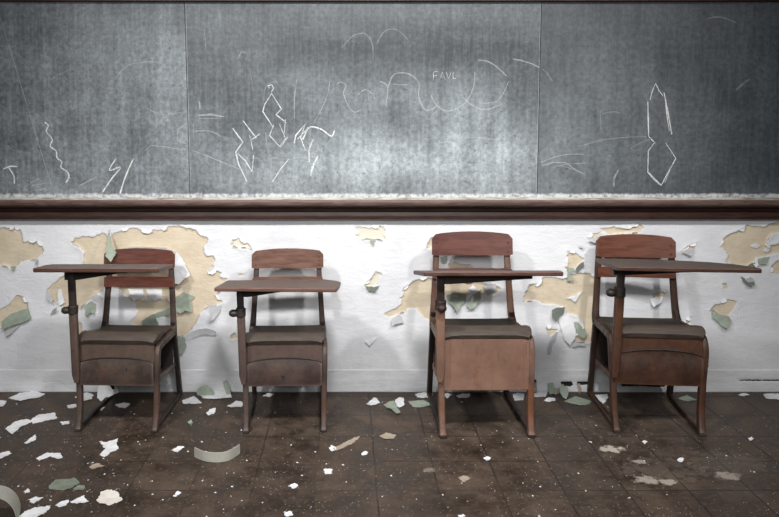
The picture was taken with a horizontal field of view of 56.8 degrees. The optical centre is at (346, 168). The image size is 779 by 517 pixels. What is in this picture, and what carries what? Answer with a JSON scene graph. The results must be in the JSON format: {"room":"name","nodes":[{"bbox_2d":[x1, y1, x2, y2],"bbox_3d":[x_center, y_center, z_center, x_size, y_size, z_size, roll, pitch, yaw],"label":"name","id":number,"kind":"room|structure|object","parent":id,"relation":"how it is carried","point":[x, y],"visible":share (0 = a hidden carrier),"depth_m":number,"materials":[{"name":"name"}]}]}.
{"room":"classroom","nodes":[
{"label":"classroom","id":0,"kind":"room"},
{"bbox_2d":[0,392,778,516],"bbox_3d":[0.200,1.287,1.372,5.800,0.060,4.720,0,4,0],"label":"floor","id":1,"kind":"structure","parent":0,"point":[695,483],"depth_m":2.90,"materials":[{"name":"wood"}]},
{"bbox_2d":[0,400,5,406],"bbox_3d":[-1.675,1.127,3.462,0.061,0.004,0.113,-2,4,-25],"label":"chip","id":2,"kind":"object","parent":1,"relation":"on","point":[2,402],"visible":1,"depth_m":3.46,"materials":[{"name":"white paint"}]},
{"bbox_2d":[0,451,11,458],"bbox_3d":[-1.393,1.161,2.916,0.055,0.003,0.053,3,5,44],"label":"chip","id":3,"kind":"object","parent":1,"relation":"on","point":[3,454],"visible":1,"depth_m":2.92,"materials":[{"name":"white paint"}]},
{"bbox_2d":[0,485,20,516],"bbox_3d":[-1.196,1.140,2.428,0.156,0.102,0.084,-1,4,-16],"label":"strip","id":4,"kind":"object","parent":1,"relation":"on","point":[7,494],"visible":1,"depth_m":2.44,"materials":[{"name":"grey paint"}]},
{"bbox_2d":[5,419,30,433],"bbox_3d":[-1.470,1.143,3.191,0.073,0.004,0.161,1,4,11],"label":"chip","id":5,"kind":"object","parent":1,"relation":"on","point":[16,425],"visible":1,"depth_m":3.20,"materials":[{"name":"white paint"}]},
{"bbox_2d":[10,391,44,400],"bbox_3d":[-1.581,1.121,3.547,0.135,0.006,0.127,2,4,27],"label":"chip","id":6,"kind":"object","parent":1,"relation":"on","point":[31,394],"visible":1,"depth_m":3.56,"materials":[{"name":"white paint"}]},
{"bbox_2d":[25,435,35,443],"bbox_3d":[-1.341,1.152,3.058,0.031,0.003,0.093,0,4,6],"label":"chip","id":7,"kind":"object","parent":1,"relation":"on","point":[33,438],"visible":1,"depth_m":3.06,"materials":[{"name":"white paint"}]},
{"bbox_2d":[19,505,49,516],"bbox_3d":[-1.077,1.186,2.479,0.108,0.006,0.075,-2,4,-29],"label":"chip","id":8,"kind":"object","parent":1,"relation":"on","point":[34,512],"visible":1,"depth_m":2.48,"materials":[{"name":"white paint"}]},
{"bbox_2d":[28,496,42,503],"bbox_3d":[-1.115,1.182,2.569,0.038,0.003,0.045,2,4,33],"label":"chip","id":9,"kind":"object","parent":1,"relation":"on","point":[33,500],"visible":1,"depth_m":2.57,"materials":[{"name":"white paint"}]},
{"bbox_2d":[30,412,56,423],"bbox_3d":[-1.389,1.138,3.285,0.113,0.004,0.092,-2,4,-28],"label":"chip","id":10,"kind":"object","parent":1,"relation":"on","point":[49,416],"visible":1,"depth_m":3.28,"materials":[{"name":"white paint"}]},
{"bbox_2d":[36,453,62,460],"bbox_3d":[-1.199,1.161,2.905,0.103,0.003,0.062,-1,4,-9],"label":"chip","id":11,"kind":"object","parent":1,"relation":"on","point":[46,455],"visible":1,"depth_m":2.90,"materials":[{"name":"white paint"}]},
{"bbox_2d":[55,500,68,506],"bbox_3d":[-1.008,1.184,2.539,0.040,0.003,0.047,0,4,0],"label":"chip","id":12,"kind":"object","parent":1,"relation":"on","point":[62,503],"visible":1,"depth_m":2.54,"materials":[{"name":"white paint"}]},
{"bbox_2d":[49,478,79,490],"bbox_3d":[-1.052,1.175,2.679,0.110,0.004,0.099,0,4,0],"label":"chip","id":13,"kind":"object","parent":1,"relation":"on","point":[61,484],"visible":1,"depth_m":2.67,"materials":[{"name":"green paint"}]},
{"bbox_2d":[67,404,76,407],"bbox_3d":[-1.310,1.130,3.420,0.046,0.003,0.051,-2,4,-34],"label":"chip","id":14,"kind":"object","parent":1,"relation":"on","point":[71,405],"visible":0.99,"depth_m":3.42,"materials":[{"name":"white paint"}]},
{"bbox_2d":[73,485,84,489],"bbox_3d":[-0.989,1.177,2.649,0.044,0.003,0.039,0,4,0],"label":"chip","id":15,"kind":"object","parent":1,"relation":"on","point":[78,487],"visible":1,"depth_m":2.65,"materials":[{"name":"green paint"}]},
{"bbox_2d":[71,496,87,503],"bbox_3d":[-0.954,1.182,2.557,0.050,0.004,0.048,-3,5,-44],"label":"chip","id":16,"kind":"object","parent":1,"relation":"on","point":[82,499],"visible":1,"depth_m":2.56,"materials":[{"name":"white paint"}]},
{"bbox_2d":[75,392,93,400],"bbox_3d":[-1.288,1.122,3.536,0.087,0.005,0.110,-3,5,-44],"label":"chip","id":17,"kind":"object","parent":1,"relation":"on","point":[87,396],"visible":0.59,"depth_m":3.54,"materials":[{"name":"white paint"}]},
{"bbox_2d":[89,463,103,468],"bbox_3d":[-0.985,1.167,2.820,0.050,0.003,0.038,-3,4,-37],"label":"chip","id":18,"kind":"object","parent":1,"relation":"on","point":[95,465],"visible":1,"depth_m":2.82,"materials":[{"name":"beige paint"}]},
{"bbox_2d":[33,248,182,432],"bbox_3d":[-1.069,0.766,3.292,0.574,0.746,0.537,0,4,2],"label":"school desk","id":19,"kind":"object","parent":1,"relation":"on","point":[112,356],"visible":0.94,"depth_m":3.15,"materials":[{"name":"brown wood"}]},
{"bbox_2d":[97,385,118,400],"bbox_3d":[-1.163,1.090,3.496,0.106,0.072,0.047,0,4,0],"label":"shard","id":20,"kind":"object","parent":1,"relation":"on","point":[104,391],"visible":0.95,"depth_m":3.50},
{"bbox_2d":[99,439,118,456],"bbox_3d":[-0.987,1.156,2.975,0.078,0.006,0.163,-1,4,-18],"label":"chip","id":21,"kind":"object","parent":1,"relation":"on","point":[110,446],"visible":1,"depth_m":2.99,"materials":[{"name":"white paint"}]},
{"bbox_2d":[96,489,122,504],"bbox_3d":[-0.858,1.181,2.579,0.082,0.004,0.115,-2,4,-35],"label":"chip","id":22,"kind":"object","parent":1,"relation":"on","point":[108,497],"visible":1,"depth_m":2.58,"materials":[{"name":"white paint"}]},
{"bbox_2d":[115,402,129,407],"bbox_3d":[-1.073,1.129,3.435,0.070,0.004,0.058,1,4,18],"label":"chip","id":23,"kind":"object","parent":1,"relation":"on","point":[122,405],"visible":1,"depth_m":3.43,"materials":[{"name":"white paint"}]},
{"bbox_2d":[171,446,183,451],"bbox_3d":[-0.699,1.158,2.969,0.036,0.003,0.055,1,4,21],"label":"chip","id":24,"kind":"object","parent":1,"relation":"on","point":[178,448],"visible":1,"depth_m":2.97,"materials":[{"name":"white paint"}]},
{"bbox_2d":[182,396,200,403],"bbox_3d":[-0.760,1.126,3.480,0.084,0.004,0.103,-2,4,-34],"label":"chip","id":25,"kind":"object","parent":1,"relation":"on","point":[192,400],"visible":1,"depth_m":3.49,"materials":[{"name":"white paint"}]},
{"bbox_2d":[206,408,215,414],"bbox_3d":[-0.634,1.134,3.355,0.041,0.003,0.086,0,4,0],"label":"chip","id":26,"kind":"object","parent":1,"relation":"on","point":[211,411],"visible":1,"depth_m":3.36,"materials":[{"name":"white paint"}]},
{"bbox_2d":[200,391,230,398],"bbox_3d":[-0.649,1.120,3.561,0.167,0.007,0.120,0,4,0],"label":"chip","id":27,"kind":"object","parent":1,"relation":"on","point":[217,394],"visible":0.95,"depth_m":3.55,"materials":[{"name":"white paint"}]},
{"bbox_2d":[196,385,213,395],"bbox_3d":[-0.703,1.101,3.574,0.090,0.041,0.040,0,4,0],"label":"shard","id":28,"kind":"object","parent":27,"relation":"on","point":[203,390],"visible":1,"depth_m":3.57},
{"bbox_2d":[223,380,230,393],"bbox_3d":[-0.600,1.088,3.579,0.045,0.067,0.019,3,4,36],"label":"shard","id":29,"kind":"object","parent":27,"relation":"on","point":[225,383],"visible":1,"depth_m":3.58},
{"bbox_2d":[194,444,239,461],"bbox_3d":[-0.522,1.144,2.882,0.183,0.040,0.065,-1,4,-9],"label":"strip","id":30,"kind":"object","parent":1,"relation":"on","point":[206,456],"visible":1,"depth_m":2.86,"materials":[{"name":"beige paint"}]},
{"bbox_2d":[228,401,242,406],"bbox_3d":[-0.528,1.128,3.436,0.068,0.004,0.083,2,4,28],"label":"chip","id":31,"kind":"object","parent":1,"relation":"on","point":[236,403],"visible":1,"depth_m":3.44,"materials":[{"name":"white paint"}]},
{"bbox_2d":[214,248,340,433],"bbox_3d":[-0.291,0.767,3.280,0.547,0.746,0.554,0,4,-2],"label":"school desk","id":32,"kind":"object","parent":1,"relation":"on","point":[293,355],"visible":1,"depth_m":3.14,"materials":[{"name":"brown wood"}]},
{"bbox_2d":[284,511,292,516],"bbox_3d":[-0.202,1.188,2.474,0.030,0.003,0.034,-1,4,-16],"label":"chip","id":33,"kind":"object","parent":1,"relation":"on","point":[289,513],"visible":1,"depth_m":2.47,"materials":[{"name":"white paint"}]},
{"bbox_2d":[289,483,297,488],"bbox_3d":[-0.199,1.176,2.664,0.030,0.003,0.034,3,4,37],"label":"chip","id":34,"kind":"object","parent":1,"relation":"on","point":[294,485],"visible":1,"depth_m":2.67,"materials":[{"name":"white paint"}]},
{"bbox_2d":[324,469,332,473],"bbox_3d":[-0.073,1.169,2.778,0.036,0.003,0.046,0,4,0],"label":"chip","id":35,"kind":"object","parent":1,"relation":"on","point":[327,471],"visible":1,"depth_m":2.77,"materials":[{"name":"white paint"}]},
{"bbox_2d":[333,436,359,450],"bbox_3d":[0.005,1.154,3.024,0.035,0.003,0.173,3,5,40],"label":"chip","id":36,"kind":"object","parent":1,"relation":"on","point":[349,442],"visible":1,"depth_m":3.02,"materials":[{"name":"beige paint"}]},
{"bbox_2d":[367,397,379,404],"bbox_3d":[0.134,1.126,3.469,0.056,0.006,0.093,2,4,30],"label":"chip","id":37,"kind":"object","parent":1,"relation":"on","point":[374,401],"visible":1,"depth_m":3.47,"materials":[{"name":"white paint"}]},
{"bbox_2d":[380,432,395,438],"bbox_3d":[0.176,1.150,3.091,0.067,0.003,0.058,2,4,29],"label":"chip","id":38,"kind":"object","parent":1,"relation":"on","point":[386,435],"visible":1,"depth_m":3.09,"materials":[{"name":"beige paint"}]},
{"bbox_2d":[384,401,400,413],"bbox_3d":[0.213,1.129,3.397,0.060,0.008,0.150,-1,4,-11],"label":"chip","id":39,"kind":"object","parent":1,"relation":"on","point":[391,404],"visible":1,"depth_m":3.42,"materials":[{"name":"green paint"}]},
{"bbox_2d":[10,399,775,516],"bbox_3d":[0.200,1.156,3.015,3.836,0.001,1.159,0,4,0],"label":"crumbs","id":40,"kind":"object","parent":1,"relation":"on","point":[39,399],"visible":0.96,"depth_m":2.79,"materials":[{"name":"beige paint"}]},
{"bbox_2d":[395,397,403,406],"bbox_3d":[0.255,1.125,3.469,0.049,0.008,0.134,0,4,0],"label":"chip","id":41,"kind":"object","parent":1,"relation":"on","point":[399,401],"visible":1,"depth_m":3.47,"materials":[{"name":"white paint"}]},
{"bbox_2d":[408,400,429,406],"bbox_3d":[0.355,1.128,3.449,0.103,0.004,0.087,-1,4,-17],"label":"chip","id":42,"kind":"object","parent":1,"relation":"on","point":[418,403],"visible":1,"depth_m":3.45,"materials":[{"name":"green paint"}]},
{"bbox_2d":[415,392,427,397],"bbox_3d":[0.383,1.121,3.556,0.090,0.005,0.076,0,4,0],"label":"chip","id":43,"kind":"object","parent":1,"relation":"on","point":[423,394],"visible":0.73,"depth_m":3.56,"materials":[{"name":"white paint"}]},
{"bbox_2d":[456,393,469,397],"bbox_3d":[0.577,1.122,3.554,0.074,0.003,0.064,0,4,0],"label":"chip","id":44,"kind":"object","parent":1,"relation":"on","point":[462,395],"visible":1,"depth_m":3.55,"materials":[{"name":"white paint"}]},
{"bbox_2d":[459,475,468,481],"bbox_3d":[0.443,1.173,2.721,0.048,0.002,0.037,-3,5,-40],"label":"chip","id":45,"kind":"object","parent":1,"relation":"on","point":[463,478],"visible":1,"depth_m":2.72,"materials":[{"name":"beige paint"}]},
{"bbox_2d":[413,231,562,438],"bbox_3d":[0.625,0.726,3.261,0.658,0.829,0.568,0,4,-1],"label":"school desk","id":46,"kind":"object","parent":1,"relation":"on","point":[494,353],"visible":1,"depth_m":3.09,"materials":[{"name":"brown wood"}]},
{"bbox_2d":[512,393,524,400],"bbox_3d":[0.847,1.122,3.540,0.060,0.004,0.106,1,4,10],"label":"chip","id":47,"kind":"object","parent":1,"relation":"on","point":[518,396],"visible":1,"depth_m":3.54,"materials":[{"name":"white paint"}]},
{"bbox_2d":[534,391,547,396],"bbox_3d":[0.961,1.120,3.567,0.088,0.004,0.074,0,4,0],"label":"chip","id":48,"kind":"object","parent":1,"relation":"on","point":[540,393],"visible":0.95,"depth_m":3.57,"materials":[{"name":"white paint"}]},
{"bbox_2d":[544,397,554,401],"bbox_3d":[0.995,1.125,3.503,0.048,0.004,0.064,3,4,37],"label":"chip","id":49,"kind":"object","parent":1,"relation":"on","point":[549,399],"visible":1,"depth_m":3.50,"materials":[{"name":"white paint"}]},
{"bbox_2d":[548,382,554,393],"bbox_3d":[1.022,1.094,3.582,0.036,0.054,0.020,0,4,0],"label":"shard","id":50,"kind":"object","parent":1,"relation":"on","point":[551,388],"visible":1,"depth_m":3.58},
{"bbox_2d":[560,385,567,398],"bbox_3d":[1.067,1.097,3.529,0.043,0.054,0.042,0,4,0],"label":"shard","id":51,"kind":"object","parent":1,"relation":"on","point":[563,389],"visible":1,"depth_m":3.53},
{"bbox_2d":[564,396,590,404],"bbox_3d":[1.124,1.126,3.481,0.109,0.004,0.098,3,5,43],"label":"chip","id":52,"kind":"object","parent":1,"relation":"on","point":[575,400],"visible":1,"depth_m":3.48,"materials":[{"name":"green paint"}]},
{"bbox_2d":[595,394,607,403],"bbox_3d":[1.258,1.124,3.512,0.072,0.004,0.118,0,4,0],"label":"chip","id":53,"kind":"object","parent":1,"relation":"on","point":[602,398],"visible":0.94,"depth_m":3.53,"materials":[{"name":"white paint"}]},
{"bbox_2d":[587,234,761,436],"bbox_3d":[1.406,0.736,3.250,0.593,0.811,0.614,0,4,1],"label":"school desk","id":54,"kind":"object","parent":1,"relation":"on","point":[671,352],"visible":1,"depth_m":3.13,"materials":[{"name":"brown wood"}]},
{"bbox_2d":[678,395,696,401],"bbox_3d":[1.665,1.124,3.513,0.077,0.004,0.064,-2,4,-26],"label":"chip","id":55,"kind":"object","parent":1,"relation":"on","point":[687,398],"visible":1,"depth_m":3.52,"materials":[{"name":"green paint"}]},
{"bbox_2d":[764,393,778,399],"bbox_3d":[2.120,1.121,3.553,0.106,0.004,0.122,2,4,28],"label":"chip","id":56,"kind":"object","parent":1,"relation":"on","point":[771,395],"visible":1,"depth_m":3.54,"materials":[{"name":"white paint"}]},
{"bbox_2d":[0,220,778,369],"bbox_3d":[0.200,0.620,3.603,5.800,0.800,0.066,0,4,0],"label":"wall","id":57,"kind":"structure","parent":0,"point":[354,314],"depth_m":3.57,"materials":[{"name":"paint"}]},
{"bbox_2d":[4,323,21,336],"bbox_3d":[-1.663,0.800,3.578,0.101,0.076,0.016,0,4,0],"label":"flake","id":58,"kind":"object","parent":57,"relation":"attached to","point":[8,331],"visible":1,"depth_m":3.58,"materials":[{"name":"white paint"}]},
{"bbox_2d":[2,308,30,329],"bbox_3d":[-1.645,0.746,3.574,0.150,0.108,0.016,0,4,-2],"label":"flake","id":59,"kind":"object","parent":57,"relation":"attached to","point":[21,316],"visible":1,"depth_m":3.57,"materials":[{"name":"green paint"}]},
{"bbox_2d":[46,290,52,302],"bbox_3d":[-1.477,0.631,3.565,0.039,0.066,0.013,1,4,11],"label":"flake","id":60,"kind":"object","parent":57,"relation":"attached to","point":[49,297],"visible":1,"depth_m":3.56,"materials":[{"name":"white paint"}]},
{"bbox_2d":[58,289,64,304],"bbox_3d":[-1.421,0.637,3.570,0.037,0.083,0.011,0,4,0],"label":"flake","id":61,"kind":"object","parent":57,"relation":"attached to","point":[61,301],"visible":1,"depth_m":3.57,"materials":[{"name":"white paint"}]},
{"bbox_2d":[85,302,95,316],"bbox_3d":[-1.276,0.698,3.570,0.058,0.078,0.019,0,4,-6],"label":"flake","id":62,"kind":"object","parent":57,"relation":"attached to","point":[90,307],"visible":1,"depth_m":3.57,"materials":[{"name":"green paint"}]},
{"bbox_2d":[91,294,102,303],"bbox_3d":[-1.244,0.646,3.570,0.057,0.056,0.013,0,4,0],"label":"flake","id":63,"kind":"object","parent":57,"relation":"attached to","point":[96,297],"visible":1,"depth_m":3.57,"materials":[{"name":"white paint"}]},
{"bbox_2d":[105,230,115,261],"bbox_3d":[-1.156,0.370,3.478,0.050,0.134,0.157,-2,4,-29],"label":"flake","id":64,"kind":"object","parent":57,"relation":"attached to","point":[110,253],"visible":1,"depth_m":3.44,"materials":[{"name":"green paint"}]},
{"bbox_2d":[128,289,143,300],"bbox_3d":[-1.050,0.624,3.563,0.082,0.055,0.023,0,4,0],"label":"flake","id":65,"kind":"object","parent":57,"relation":"attached to","point":[135,294],"visible":1,"depth_m":3.57,"materials":[{"name":"white paint"}]},
{"bbox_2d":[127,246,175,253],"bbox_3d":[-0.966,0.407,3.551,0.244,0.052,0.018,0,4,-1],"label":"flake","id":66,"kind":"object","parent":57,"relation":"attached to","point":[174,252],"visible":0.17,"depth_m":3.54,"materials":[{"name":"white paint"}]},
{"bbox_2d":[146,289,161,300],"bbox_3d":[-0.959,0.626,3.563,0.084,0.057,0.024,0,4,0],"label":"flake","id":67,"kind":"object","parent":57,"relation":"attached to","point":[155,294],"visible":1,"depth_m":3.57,"materials":[{"name":"white paint"}]},
{"bbox_2d":[141,308,169,324],"bbox_3d":[-0.951,0.740,3.575,0.150,0.100,0.012,0,4,4],"label":"flake","id":68,"kind":"object","parent":57,"relation":"attached to","point":[151,320],"visible":0.95,"depth_m":3.57,"materials":[{"name":"green paint"}]},
{"bbox_2d":[156,316,169,324],"bbox_3d":[-0.908,0.762,3.574,0.082,0.060,0.014,0,4,-5],"label":"flake","id":69,"kind":"object","parent":57,"relation":"attached to","point":[163,320],"visible":0.79,"depth_m":3.57,"materials":[{"name":"white paint"}]},
{"bbox_2d":[177,336,185,353],"bbox_3d":[-0.833,0.876,3.582,0.064,0.092,0.014,0,4,3],"label":"flake","id":70,"kind":"object","parent":57,"relation":"attached to","point":[181,341],"visible":0.73,"depth_m":3.58,"materials":[{"name":"green paint"}]},
{"bbox_2d":[174,253,189,283],"bbox_3d":[-0.820,0.485,3.545,0.102,0.164,0.026,1,4,13],"label":"flake","id":71,"kind":"object","parent":57,"relation":"attached to","point":[181,272],"visible":0.87,"depth_m":3.55,"materials":[{"name":"white paint"}]},
{"bbox_2d":[176,292,194,313],"bbox_3d":[-0.805,0.666,3.567,0.096,0.107,0.021,0,4,0],"label":"flake","id":72,"kind":"object","parent":57,"relation":"attached to","point":[183,301],"visible":0.98,"depth_m":3.57,"materials":[{"name":"green paint"}]},
{"bbox_2d":[184,328,215,340],"bbox_3d":[-0.732,0.826,3.574,0.166,0.071,0.019,0,4,3],"label":"flake","id":73,"kind":"object","parent":57,"relation":"attached to","point":[198,332],"visible":1,"depth_m":3.57,"materials":[{"name":"white paint"}]},
{"bbox_2d":[208,304,221,320],"bbox_3d":[-0.657,0.717,3.569,0.067,0.086,0.022,0,4,0],"label":"flake","id":74,"kind":"object","parent":57,"relation":"attached to","point":[214,310],"visible":1,"depth_m":3.57,"materials":[{"name":"white paint"}]},
{"bbox_2d":[365,336,377,345],"bbox_3d":[0.122,0.859,3.581,0.068,0.044,0.007,-1,4,-9],"label":"flake","id":75,"kind":"object","parent":57,"relation":"attached to","point":[371,340],"visible":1,"depth_m":3.58,"materials":[{"name":"white paint"}]},
{"bbox_2d":[365,286,378,292],"bbox_3d":[0.124,0.598,3.565,0.075,0.031,0.016,0,4,0],"label":"flake","id":76,"kind":"object","parent":57,"relation":"attached to","point":[370,288],"visible":1,"depth_m":3.57,"materials":[{"name":"white paint"}]},
{"bbox_2d":[391,314,403,325],"bbox_3d":[0.251,0.753,3.574,0.062,0.054,0.016,-1,4,-11],"label":"flake","id":77,"kind":"object","parent":57,"relation":"attached to","point":[397,319],"visible":1,"depth_m":3.57,"materials":[{"name":"white paint"}]},
{"bbox_2d":[440,256,446,262],"bbox_3d":[0.479,0.450,3.560,0.035,0.035,0.009,0,4,0],"label":"flake","id":78,"kind":"object","parent":57,"relation":"attached to","point":[444,258],"visible":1,"depth_m":3.56,"materials":[{"name":"green paint"}]},
{"bbox_2d":[446,292,465,311],"bbox_3d":[0.544,0.663,3.567,0.102,0.096,0.020,0,4,0],"label":"flake","id":79,"kind":"object","parent":57,"relation":"attached to","point":[458,299],"visible":1,"depth_m":3.57,"materials":[{"name":"green paint"}]},
{"bbox_2d":[469,285,476,293],"bbox_3d":[0.625,0.598,3.564,0.038,0.040,0.018,0,4,0],"label":"flake","id":80,"kind":"object","parent":57,"relation":"attached to","point":[472,289],"visible":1,"depth_m":3.56,"materials":[{"name":"white paint"}]},
{"bbox_2d":[466,290,480,309],"bbox_3d":[0.629,0.650,3.567,0.078,0.097,0.014,0,4,-5],"label":"flake","id":81,"kind":"object","parent":57,"relation":"attached to","point":[477,297],"visible":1,"depth_m":3.57,"materials":[{"name":"green paint"}]},
{"bbox_2d":[483,284,496,294],"bbox_3d":[0.711,0.597,3.564,0.069,0.058,0.019,0,4,0],"label":"flake","id":82,"kind":"object","parent":57,"relation":"attached to","point":[489,288],"visible":1,"depth_m":3.56,"materials":[{"name":"white paint"}]},
{"bbox_2d":[548,332,557,353],"bbox_3d":[1.027,0.866,3.582,0.062,0.112,0.015,-2,4,-25],"label":"flake","id":83,"kind":"object","parent":57,"relation":"attached to","point":[554,336],"visible":1,"depth_m":3.58,"materials":[{"name":"white paint"}]},
{"bbox_2d":[552,307,564,320],"bbox_3d":[1.053,0.723,3.570,0.071,0.066,0.019,-1,4,-9],"label":"flake","id":84,"kind":"object","parent":57,"relation":"attached to","point":[557,312],"visible":1,"depth_m":3.57,"materials":[{"name":"green paint"}]},
{"bbox_2d":[558,314,575,344],"bbox_3d":[1.095,0.799,3.575,0.089,0.155,0.022,0,4,0],"label":"flake","id":85,"kind":"object","parent":57,"relation":"attached to","point":[566,324],"visible":1,"depth_m":3.58,"materials":[{"name":"white paint"}]},
{"bbox_2d":[566,267,573,280],"bbox_3d":[1.107,0.522,3.559,0.042,0.068,0.009,1,4,22],"label":"flake","id":86,"kind":"object","parent":57,"relation":"attached to","point":[569,270],"visible":1,"depth_m":3.56,"materials":[{"name":"green paint"}]},
{"bbox_2d":[571,341,585,346],"bbox_3d":[1.155,0.874,3.582,0.080,0.026,0.016,0,4,0],"label":"flake","id":87,"kind":"object","parent":57,"relation":"attached to","point":[574,344],"visible":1,"depth_m":3.58,"materials":[{"name":"white paint"}]},
{"bbox_2d":[576,262,583,270],"bbox_3d":[1.154,0.482,3.556,0.049,0.048,0.010,-1,4,-20],"label":"flake","id":88,"kind":"object","parent":57,"relation":"attached to","point":[581,265],"visible":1,"depth_m":3.56,"materials":[{"name":"green paint"}]},
{"bbox_2d":[574,322,586,338],"bbox_3d":[1.164,0.803,3.574,0.067,0.081,0.020,1,4,9],"label":"flake","id":89,"kind":"object","parent":57,"relation":"attached to","point":[581,332],"visible":1,"depth_m":3.58,"materials":[{"name":"green paint"}]},
{"bbox_2d":[650,296,662,306],"bbox_3d":[1.540,0.660,3.569,0.070,0.049,0.016,0,4,-5],"label":"flake","id":90,"kind":"object","parent":57,"relation":"attached to","point":[655,301],"visible":1,"depth_m":3.57,"materials":[{"name":"white paint"}]},
{"bbox_2d":[682,246,694,255],"bbox_3d":[1.694,0.406,3.550,0.072,0.055,0.014,0,4,-7],"label":"flake","id":91,"kind":"object","parent":57,"relation":"attached to","point":[688,252],"visible":1,"depth_m":3.55,"materials":[{"name":"white paint"}]},
{"bbox_2d":[711,309,731,328],"bbox_3d":[1.864,0.747,3.570,0.100,0.096,0.019,0,4,4],"label":"flake","id":92,"kind":"object","parent":57,"relation":"attached to","point":[725,321],"visible":1,"depth_m":3.57,"materials":[{"name":"green paint"}]},
{"bbox_2d":[741,277,754,285],"bbox_3d":[1.988,0.558,3.559,0.066,0.045,0.009,1,4,14],"label":"flake","id":93,"kind":"object","parent":57,"relation":"attached to","point":[743,279],"visible":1,"depth_m":3.56,"materials":[{"name":"grey paint"}]},
{"bbox_2d":[745,277,752,281],"bbox_3d":[1.995,0.551,3.562,0.042,0.035,0.017,0,4,0],"label":"flake","id":94,"kind":"object","parent":57,"relation":"attached to","point":[750,279],"visible":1,"depth_m":3.56,"materials":[{"name":"white paint"}]},
{"bbox_2d":[753,257,757,266],"bbox_3d":[2.025,0.462,3.557,0.026,0.053,0.016,0,4,0],"label":"flake","id":95,"kind":"object","parent":57,"relation":"attached to","point":[756,259],"visible":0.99,"depth_m":3.56,"materials":[{"name":"white paint"}]},
{"bbox_2d":[758,257,769,263],"bbox_3d":[2.068,0.454,3.558,0.059,0.038,0.013,0,4,0],"label":"flake","id":96,"kind":"object","parent":57,"relation":"attached to","point":[764,260],"visible":1,"depth_m":3.56,"materials":[{"name":"green paint"}]},
{"bbox_3d":[0.200,-0.231,3.590,5.800,2.700,0.108,0,4,0],"label":"wall","id":97,"kind":"structure","parent":0,"visible":0},
{"bbox_2d":[0,0,778,219],"bbox_3d":[0.200,-0.315,3.489,5.720,1.130,0.081,0,4,0],"label":"blackboard","id":98,"kind":"object","parent":97,"relation":"attached to","point":[294,109],"visible":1,"depth_m":3.52,"materials":[{"name":"stone"}]},
{"bbox_2d":[233,121,258,180],"bbox_3d":[-0.495,-0.088,3.531,0.137,0.301,0.001,0,4,0],"label":"drawing","id":99,"kind":"object","parent":98,"relation":"on","point":[243,121],"depth_m":3.53,"materials":[{"name":"white"}]},
{"bbox_2d":[262,85,285,146],"bbox_3d":[-0.356,-0.261,3.521,0.118,0.306,0.001,0,4,0],"label":"drawing","id":100,"kind":"object","parent":98,"relation":"on","point":[268,85],"depth_m":3.52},
{"bbox_2d":[647,83,671,142],"bbox_3d":[1.534,-0.272,3.520,0.126,0.295,0.001,0,4,0],"label":"drawing","id":101,"kind":"object","parent":98,"relation":"on","point":[667,113],"depth_m":3.52,"materials":[{"name":"white"}]},
{"bbox_2d":[647,143,675,185],"bbox_3d":[1.550,-0.024,3.535,0.141,0.216,0.001,0,4,0],"label":"drawing","id":102,"kind":"object","parent":98,"relation":"on","point":[653,143],"depth_m":3.54,"materials":[{"name":"white"}]},
{"bbox_2d":[0,369,778,391],"bbox_3d":[0.200,1.061,3.629,5.800,0.115,0.062,0,4,0],"label":"baseboard","id":103,"kind":"structure","parent":97,"relation":"attached to","point":[11,380],"depth_m":3.60,"materials":[{"name":"painted wood"}]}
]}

